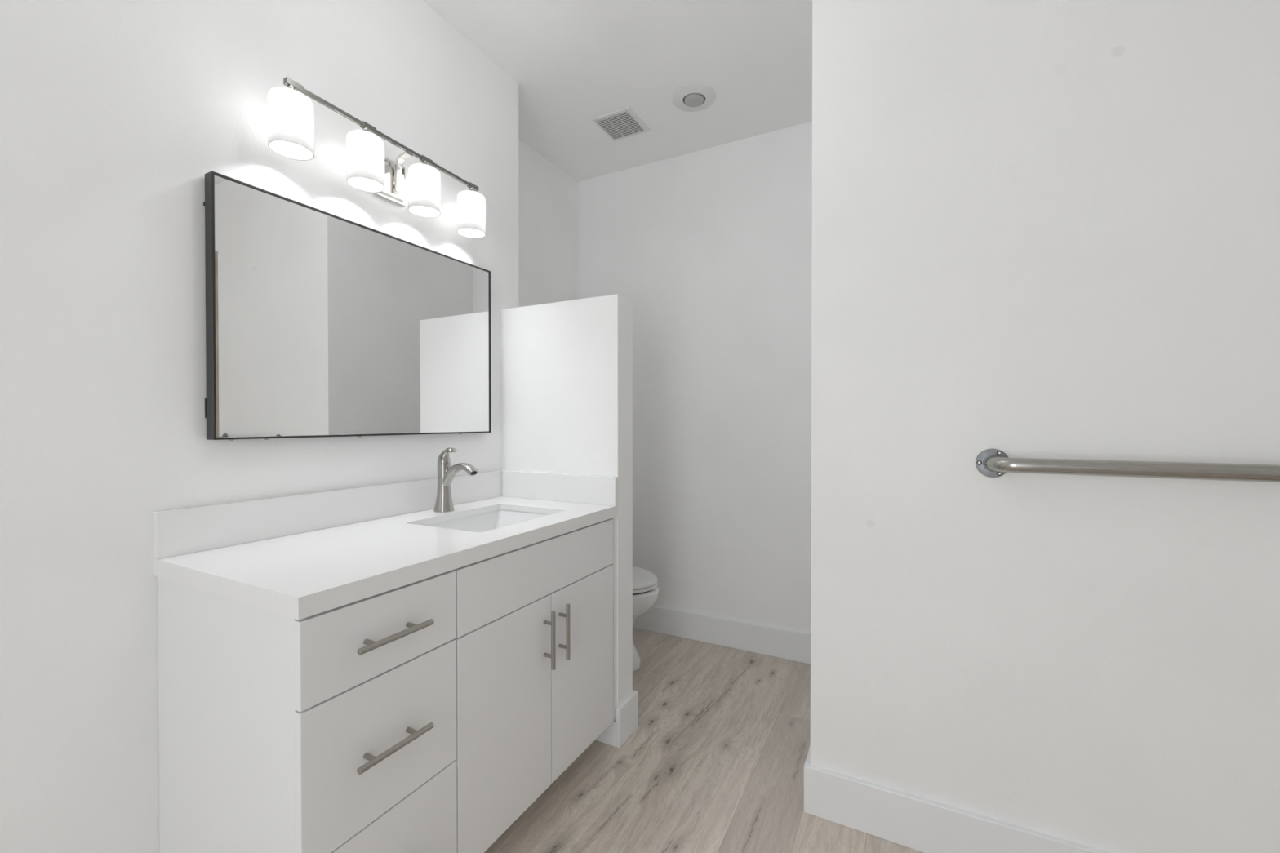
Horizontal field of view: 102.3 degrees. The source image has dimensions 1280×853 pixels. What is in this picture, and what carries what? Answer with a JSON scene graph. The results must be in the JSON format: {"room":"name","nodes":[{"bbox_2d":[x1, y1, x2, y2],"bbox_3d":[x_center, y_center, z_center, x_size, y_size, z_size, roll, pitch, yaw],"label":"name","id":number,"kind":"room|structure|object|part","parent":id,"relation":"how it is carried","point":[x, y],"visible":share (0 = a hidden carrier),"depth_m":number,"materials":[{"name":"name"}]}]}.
{"room":"bathroom","nodes":[
{"label":"bathroom","id":0,"kind":"room"},
{"bbox_2d":[0,0,519,852],"bbox_3d":[-1.518,-0.106,0.774,0.412,2.727,3.514,0,1,27],"label":"wall","id":1,"kind":"structure","parent":0,"point":[115,115],"depth_m":1.12,"materials":[{"name":"paint"}]},
{"bbox_2d":[153,470,503,559],"bbox_3d":[-0.825,0.238,1.642,0.019,0.105,1.112,0,1,27],"label":"backsplash","id":2,"kind":"structure","parent":1,"relation":"attached to","point":[184,531],"depth_m":1.40,"materials":[{"name":"white stone"}]},
{"bbox_2d":[203,170,491,440],"bbox_3d":[-0.816,-0.287,1.632,0.040,0.639,0.917,0,1,27],"label":"wall mirror","id":3,"kind":"object","parent":1,"relation":"attached to","point":[319,323],"visible":1,"depth_m":1.47,"materials":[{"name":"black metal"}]},
{"bbox_2d":[267,76,485,238],"bbox_3d":[-0.772,-0.795,1.608,0.136,0.192,0.715,0,1,27],"label":"vanity light","id":4,"kind":"object","parent":1,"relation":"attached to","point":[291,113],"visible":1,"depth_m":1.49,"materials":[{"name":"white glass"}]},
{"bbox_3d":[-0.897,-0.779,1.326,0.099,0.140,0.099,0,1,27],"label":"lamp shade","id":5,"kind":"part","parent":4,"relation":"part of","materials":[{"name":"white glass"}]},
{"bbox_3d":[-0.802,-0.777,1.508,0.099,0.140,0.099,0,1,27],"label":"lamp shade","id":6,"kind":"part","parent":4,"relation":"part of","materials":[{"name":"white glass"}]},
{"bbox_3d":[-0.811,-0.796,1.667,0.012,0.128,0.110,0,1,27],"label":"plate","id":7,"kind":"part","parent":4,"relation":"part of","materials":[{"name":"silver metal"}]},
{"bbox_3d":[-0.802,-0.796,1.661,0.010,0.108,0.092,0,1,27],"label":"plate","id":8,"kind":"part","parent":4,"relation":"part of","materials":[{"name":"silver metal"}]},
{"bbox_3d":[-0.760,-0.815,1.655,0.057,0.118,0.022,0,1,27],"label":"arm","id":9,"kind":"part","parent":4,"relation":"part of","materials":[{"name":"silver metal"}]},
{"bbox_3d":[-0.707,-0.774,1.690,0.099,0.140,0.099,0,1,27],"label":"lamp shade","id":10,"kind":"part","parent":4,"relation":"part of","materials":[{"name":"white glass"}]},
{"bbox_3d":[-0.613,-0.772,1.872,0.099,0.140,0.099,0,1,27],"label":"lamp shade","id":11,"kind":"part","parent":4,"relation":"part of","materials":[{"name":"white glass"}]},
{"bbox_2d":[518,138,577,306],"bbox_3d":[-0.634,-0.124,2.789,0.120,2.727,0.879,0,1,27],"label":"wall","id":12,"kind":"structure","parent":0,"point":[548,196],"depth_m":2.87,"materials":[{"name":"paint"}]},
{"bbox_2d":[422,0,812,182],"bbox_3d":[0.362,-1.515,0.346,4.130,0.100,4.512,0,1,27],"label":"ceiling","id":13,"kind":"structure","parent":0,"point":[573,63],"depth_m":2.12,"materials":[{"name":"paint"}]},
{"bbox_2d":[591,106,649,141],"bbox_3d":[-0.092,-1.482,2.531,0.211,0.006,0.214,0,1,27],"label":"ceiling vent","id":14,"kind":"object","parent":13,"relation":"in","point":[622,123],"visible":1,"depth_m":2.52,"materials":[{"name":"white plastic"}]},
{"bbox_2d":[595,111,644,139],"bbox_3d":[-0.096,-1.481,2.539,0.174,0.003,0.184,0,1,27],"label":"grille","id":15,"kind":"object","parent":14,"relation":"attached to","point":[618,125],"depth_m":2.53,"materials":[{"name":"white plastic"}]},
{"bbox_2d":[672,83,715,111],"bbox_3d":[0.244,-1.471,2.324,0.196,0.024,0.196,0,1,27],"label":"recessed light","id":16,"kind":"object","parent":13,"relation":"in","point":[693,97],"visible":1,"depth_m":2.30,"materials":[{"name":"white plastic"}]},
{"bbox_3d":[0.244,-1.470,2.324,0.089,0.023,0.089,0,1,27],"label":"bulb","id":17,"kind":"part","parent":16,"relation":"part of","materials":[{"name":"grey glass"}]},
{"bbox_2d":[577,121,812,634],"bbox_3d":[1.375,-0.120,2.307,4.130,2.727,0.120,0,1,27],"label":"wall","id":18,"kind":"structure","parent":0,"point":[710,248],"depth_m":2.73,"materials":[{"name":"paint"}]},
{"bbox_2d":[484,626,923,852],"bbox_3d":[0.362,1.222,0.371,3.890,0.080,4.272,0,1,27],"label":"floor","id":19,"kind":"structure","parent":0,"point":[714,760],"depth_m":1.71,"materials":[{"name":"brown wood"}]},
{"bbox_2d":[157,516,617,852],"bbox_3d":[-0.569,0.752,1.515,0.593,0.839,1.108,0,1,27],"label":"vanity cabinet","id":20,"kind":"object","parent":19,"relation":"on","point":[428,715],"visible":0.87,"depth_m":1.11,"materials":[{"name":"white paint"}]},
{"bbox_3d":[-0.525,0.422,1.004,0.030,0.010,0.010,0,1,27],"label":"handle post","id":21,"kind":"part","parent":20,"relation":"part of","materials":[{"name":"silver metal"}]},
{"bbox_3d":[-0.525,0.646,1.005,0.030,0.010,0.010,0,1,27],"label":"handle post","id":22,"kind":"part","parent":20,"relation":"part of","materials":[{"name":"silver metal"}]},
{"bbox_3d":[-0.522,0.420,1.062,0.019,0.159,0.352,0,1,27],"label":"drawer","id":23,"kind":"part","parent":20,"relation":"part of","materials":[{"name":"white paint"}]},
{"bbox_3d":[-0.522,0.645,1.064,0.019,0.283,0.352,0,1,27],"label":"drawer","id":24,"kind":"part","parent":20,"relation":"part of","materials":[{"name":"white paint"}]},
{"bbox_2d":[153,470,617,620],"bbox_3d":[-0.585,0.259,1.518,0.559,0.144,1.112,0,1,27],"label":"countertop","id":25,"kind":"structure","parent":20,"relation":"on","point":[301,556],"depth_m":1.31,"materials":[{"name":"white stone"}]},
{"bbox_2d":[433,447,478,512],"bbox_3d":[-0.620,0.181,1.737,0.176,0.218,0.061,0,1,27],"label":"faucet","id":26,"kind":"object","parent":25,"relation":"on","point":[446,473],"visible":1,"depth_m":1.74,"materials":[{"name":"silver metal"}]},
{"bbox_3d":[-0.658,0.099,1.756,0.071,0.054,0.041,0,1,27],"label":"lever handle","id":27,"kind":"part","parent":26,"relation":"part of","materials":[{"name":"silver metal"}]},
{"bbox_3d":[-0.612,0.182,1.733,0.160,0.120,0.036,0,1,27],"label":"spout","id":28,"kind":"part","parent":26,"relation":"part of","materials":[{"name":"silver metal"}]},
{"bbox_2d":[424,509,551,533],"bbox_3d":[-0.481,0.381,1.671,0.354,0.140,0.458,0,1,27],"label":"sink","id":29,"kind":"object","parent":25,"relation":"in","point":[495,519],"visible":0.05,"depth_m":1.85,"materials":[{"name":"white ceramic"}]},
{"bbox_3d":[-0.522,0.933,1.067,0.019,0.285,0.352,0,1,27],"label":"drawer","id":30,"kind":"part","parent":20,"relation":"part of","materials":[{"name":"white paint"}]},
{"bbox_3d":[-0.488,0.646,1.039,0.012,0.012,0.168,0,1,27],"label":"handle","id":31,"kind":"part","parent":20,"relation":"part of","materials":[{"name":"silver metal"}]},
{"bbox_3d":[-0.487,0.422,1.039,0.012,0.012,0.168,0,1,27],"label":"handle","id":32,"kind":"part","parent":20,"relation":"part of","materials":[{"name":"silver metal"}]},
{"bbox_3d":[-0.480,0.421,1.089,0.030,0.010,0.010,0,1,27],"label":"handle post","id":33,"kind":"part","parent":20,"relation":"part of","materials":[{"name":"silver metal"}]},
{"bbox_3d":[-0.481,0.645,1.090,0.030,0.010,0.010,0,1,27],"label":"handle post","id":34,"kind":"part","parent":20,"relation":"part of","materials":[{"name":"silver metal"}]},
{"bbox_3d":[-0.356,0.788,1.384,0.019,0.570,0.359,0,1,27],"label":"door","id":35,"kind":"part","parent":20,"relation":"part of","materials":[{"name":"white paint"}]},
{"bbox_3d":[-0.272,0.417,1.542,0.019,0.161,0.724,0,1,27],"label":"panel","id":36,"kind":"part","parent":20,"relation":"part of","materials":[{"name":"white paint"}]},
{"bbox_3d":[-0.266,0.573,1.502,0.030,0.010,0.010,0,1,27],"label":"handle post","id":37,"kind":"part","parent":20,"relation":"part of","materials":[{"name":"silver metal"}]},
{"bbox_3d":[-0.266,0.669,1.502,0.030,0.010,0.010,0,1,27],"label":"handle post","id":38,"kind":"part","parent":20,"relation":"part of","materials":[{"name":"silver metal"}]},
{"bbox_3d":[-0.251,0.621,1.494,0.012,0.168,0.012,0,1,27],"label":"handle","id":39,"kind":"part","parent":20,"relation":"part of","materials":[{"name":"silver metal"}]},
{"bbox_3d":[-0.233,0.574,1.566,0.030,0.010,0.010,0,1,27],"label":"handle post","id":40,"kind":"part","parent":20,"relation":"part of","materials":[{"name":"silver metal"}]},
{"bbox_3d":[-0.233,0.670,1.567,0.030,0.010,0.010,0,1,27],"label":"handle post","id":41,"kind":"part","parent":20,"relation":"part of","materials":[{"name":"silver metal"}]},
{"bbox_3d":[-0.218,0.622,1.559,0.012,0.168,0.012,0,1,27],"label":"handle","id":42,"kind":"part","parent":20,"relation":"part of","materials":[{"name":"silver metal"}]},
{"bbox_3d":[-0.188,0.785,1.707,0.019,0.570,0.361,0,1,27],"label":"door","id":43,"kind":"part","parent":20,"relation":"part of","materials":[{"name":"white paint"}]},
{"bbox_2d":[632,566,658,671],"bbox_3d":[-0.243,0.776,2.591,0.728,0.770,0.416,0,1,27],"label":"toilet","id":44,"kind":"object","parent":19,"relation":"on","point":[645,583],"visible":0.22,"depth_m":2.41,"materials":[{"name":"white ceramic"}]},
{"bbox_3d":[-0.145,0.733,2.540,0.484,0.027,0.366,0,1,27],"label":"lid","id":45,"kind":"part","parent":44,"relation":"part of","materials":[{"name":"white plastic"}]},
{"bbox_3d":[-0.145,0.756,2.540,0.485,0.015,0.366,0,1,27],"label":"seat","id":46,"kind":"part","parent":44,"relation":"part of","materials":[{"name":"white plastic"}]},
{"bbox_2d":[501,0,1279,852],"bbox_3d":[1.300,-0.114,1.715,3.718,2.727,1.000,0,1,27],"label":"wall","id":47,"kind":"structure","parent":0,"point":[1041,228],"depth_m":1.31,"materials":[{"name":"paint"}]},
{"bbox_2d":[595,689,638,747],"bbox_3d":[-0.418,1.095,2.129,0.851,0.142,0.146,0,1,27],"label":"baseboard","id":48,"kind":"structure","parent":47,"relation":"attached to","point":[620,731],"depth_m":1.90,"materials":[{"name":"white paint"}]},
{"bbox_2d":[632,605,1106,852],"bbox_3d":[0.549,1.095,2.108,2.619,0.142,1.016,0,1,27],"label":"baseboard","id":49,"kind":"structure","parent":47,"relation":"attached to","point":[916,823],"depth_m":1.48,"materials":[{"name":"white paint"}]},
{"bbox_2d":[975,448,1279,482],"bbox_3d":[1.162,0.097,1.182,0.653,0.075,0.076,0,1,27],"label":"grab bar","id":50,"kind":"object","parent":47,"relation":"attached to","point":[992,463],"visible":1,"depth_m":1.17,"materials":[{"name":"grey metal"}]}
]}

